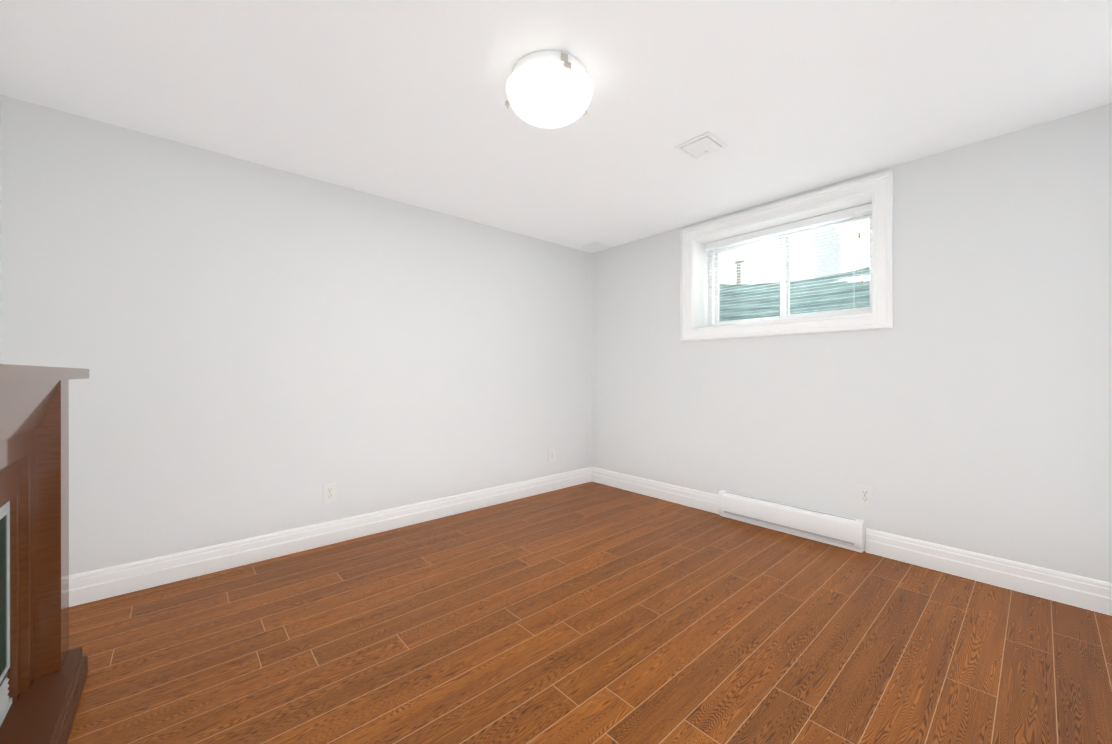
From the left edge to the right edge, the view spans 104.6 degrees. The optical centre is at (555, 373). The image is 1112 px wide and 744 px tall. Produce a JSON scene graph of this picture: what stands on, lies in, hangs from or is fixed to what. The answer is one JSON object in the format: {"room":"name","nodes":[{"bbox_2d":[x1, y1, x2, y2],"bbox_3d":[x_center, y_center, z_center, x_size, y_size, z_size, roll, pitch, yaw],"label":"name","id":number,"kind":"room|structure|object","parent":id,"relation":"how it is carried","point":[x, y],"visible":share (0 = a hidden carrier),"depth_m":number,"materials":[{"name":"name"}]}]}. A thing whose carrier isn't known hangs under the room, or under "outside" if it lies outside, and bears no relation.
{"room":"empty basement room","nodes":[
{"label":"empty basement room","id":0,"kind":"room"},
{"bbox_2d":[0,93,1,363],"bbox_3d":[-1.260,-0.063,0.530,0.100,2.200,3.282,0,0,-42],"label":"wall","id":1,"kind":"structure","parent":0,"point":[0,251],"depth_m":1.78,"materials":[{"name":"white paint"}]},
{"bbox_2d":[1,95,591,574],"bbox_3d":[-0.941,-0.066,3.074,3.953,2.200,0.100,0,0,-42],"label":"wall","id":2,"kind":"structure","parent":0,"point":[255,349],"depth_m":2.38,"materials":[{"name":"white paint"}]},
{"bbox_2d":[323,483,335,502],"bbox_3d":[-1.377,0.724,2.615,0.070,0.114,0.009,0,0,-42],"label":"electrical outlet","id":3,"kind":"object","parent":2,"relation":"attached to","point":[329,492],"visible":1,"depth_m":2.61,"materials":[{"name":"white plastic"}]},
{"bbox_2d":[69,467,591,606],"bbox_3d":[-0.978,0.966,2.966,3.553,0.136,0.014,0,0,-42],"label":"baseboard","id":4,"kind":"structure","parent":2,"relation":"attached to","point":[95,585],"depth_m":2.45,"materials":[{"name":"white wood"}]},
{"bbox_2d":[549,449,554,462],"bbox_3d":[-0.036,0.723,3.805,0.070,0.114,0.009,0,0,-42],"label":"electrical outlet","id":5,"kind":"object","parent":2,"relation":"attached to","point":[551,455],"visible":1,"depth_m":3.80,"materials":[{"name":"white plastic"}]},
{"bbox_2d":[0,0,1111,252],"bbox_3d":[0.148,-1.195,1.845,3.953,0.060,3.382,0,0,-42],"label":"ceiling","id":6,"kind":"structure","parent":0,"point":[400,100],"depth_m":1.75,"materials":[{"name":"white paint"}]},
{"bbox_2d":[505,50,592,128],"bbox_3d":[-0.019,-1.088,1.692,0.356,0.154,0.350,0,0,-42],"label":"lamp","id":7,"kind":"object","parent":6,"relation":"attached to","point":[549,89],"visible":1,"depth_m":1.59,"materials":[{"name":"white glass"}]},
{"bbox_2d":[582,242,611,250],"bbox_3d":[0.373,-1.161,3.924,0.190,0.012,0.190,0,0,-42],"label":"hatch","id":8,"kind":"object","parent":6,"relation":"attached to","point":[596,246],"visible":1,"depth_m":3.90,"materials":[{"name":"white"}]},
{"bbox_2d":[674,131,727,159],"bbox_3d":[0.741,-1.159,2.195,0.190,0.012,0.190,0,0,-42],"label":"air vent","id":9,"kind":"object","parent":6,"relation":"attached to","point":[702,145],"visible":1,"depth_m":2.18,"materials":[{"name":"white"}]},
{"bbox_2d":[67,481,1111,743],"bbox_3d":[0.148,1.065,1.847,3.953,0.060,3.382,0,0,-42],"label":"floor","id":10,"kind":"structure","parent":0,"point":[591,613],"depth_m":1.64,"materials":[{"name":"laminate"}]},
{"bbox_2d":[0,364,88,743],"bbox_3d":[-1.323,0.509,0.915,0.312,1.054,1.345,0,0,-42],"label":"fireplace","id":11,"kind":"object","parent":10,"relation":"on","point":[43,671],"visible":1,"depth_m":1.26,"materials":[{"name":"brown wood"}]},
{"bbox_2d":[592,103,1111,582],"bbox_3d":[1.514,-0.066,3.058,0.300,2.200,3.182,0,0,-42],"label":"wall","id":12,"kind":"structure","parent":0,"point":[964,402],"depth_m":2.26,"materials":[{"name":"white paint"}]},
{"bbox_2d":[592,467,719,513],"bbox_3d":[0.785,0.965,3.645,0.014,0.136,1.310,0,0,-42],"label":"baseboard","id":13,"kind":"structure","parent":12,"relation":"attached to","point":[704,501],"depth_m":3.56,"materials":[{"name":"white wood"}]},
{"bbox_2d":[693,193,872,328],"bbox_3d":[1.558,-0.700,3.008,0.300,0.711,1.169,0,0,-42],"label":"liner","id":14,"kind":"object","parent":12,"relation":"in","point":[700,289],"visible":0.46,"depth_m":3.19,"materials":[{"name":"white wood"}]},
{"bbox_2d":[705,203,871,326],"bbox_3d":[1.610,-0.700,3.054,0.151,0.687,1.145,0,0,-42],"label":"window unit","id":15,"kind":"structure","parent":14,"relation":"in","point":[782,234],"depth_m":3.03,"materials":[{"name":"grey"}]},
{"bbox_2d":[681,170,892,340],"bbox_3d":[1.437,-0.700,2.900,0.025,0.879,1.337,0,0,-42],"label":"window casing","id":16,"kind":"structure","parent":12,"relation":"in","point":[879,186],"depth_m":2.67,"materials":[{"name":"white wood"}]},
{"bbox_2d":[718,490,864,552],"bbox_3d":[1.490,0.942,2.809,0.068,0.177,0.870,0,0,-42],"label":"heater","id":17,"kind":"object","parent":12,"relation":"attached to","point":[836,530],"visible":1,"depth_m":2.73,"materials":[{"name":"white metal"}]},
{"bbox_2d":[858,485,872,506],"bbox_3d":[1.801,0.710,2.503,0.009,0.114,0.070,0,0,-42],"label":"electrical outlet","id":18,"kind":"object","parent":12,"relation":"attached to","point":[865,495],"visible":1,"depth_m":2.50,"materials":[{"name":"white plastic"}]},
{"bbox_2d":[865,528,1111,615],"bbox_3d":[2.127,0.967,2.132,0.014,0.136,0.980,0,0,-42],"label":"baseboard","id":19,"kind":"structure","parent":12,"relation":"attached to","point":[1076,590],"depth_m":2.09,"materials":[{"name":"white wood"}]},
{"label":"outside","id":20,"kind":"structure","parent":0,"visible":0},
{"bbox_2d":[719,219,869,283],"bbox_3d":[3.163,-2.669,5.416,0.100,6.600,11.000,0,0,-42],"label":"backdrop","id":21,"kind":"structure","parent":20,"point":[796,263],"depth_m":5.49,"materials":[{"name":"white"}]},
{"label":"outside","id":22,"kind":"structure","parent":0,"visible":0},
{"bbox_3d":[2.393,-0.698,4.734,1.960,0.100,11.000,0,0,-42],"label":"lawn","id":23,"kind":"structure","parent":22,"visible":0},
{"bbox_2d":[735,260,743,283],"bbox_3d":[2.264,-1.079,5.301,0.040,0.640,0.100,0,0,-42],"label":"window post","id":24,"kind":"object","parent":23,"relation":"on","point":[739,279],"depth_m":5.30,"materials":[{"name":"white"}]},
{"bbox_2d":[808,227,841,276],"bbox_3d":[2.791,-1.140,4.439,0.285,0.765,0.260,0,0,-42],"label":"window","id":25,"kind":"structure","parent":23,"relation":"on","point":[822,265],"depth_m":4.35,"materials":[{"name":"white"}]},
{"bbox_3d":[1.932,0.109,3.341,0.700,0.050,1.500,0,0,-42],"label":"gravel","id":26,"kind":"object","parent":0,"visible":0},
{"bbox_2d":[719,267,869,321],"bbox_3d":[1.899,-0.349,3.310,0.570,0.865,1.409,0,0,-42],"label":"window well","id":27,"kind":"object","parent":26,"relation":"on","point":[745,306],"depth_m":3.57,"materials":[{"name":"metal"}]}
]}

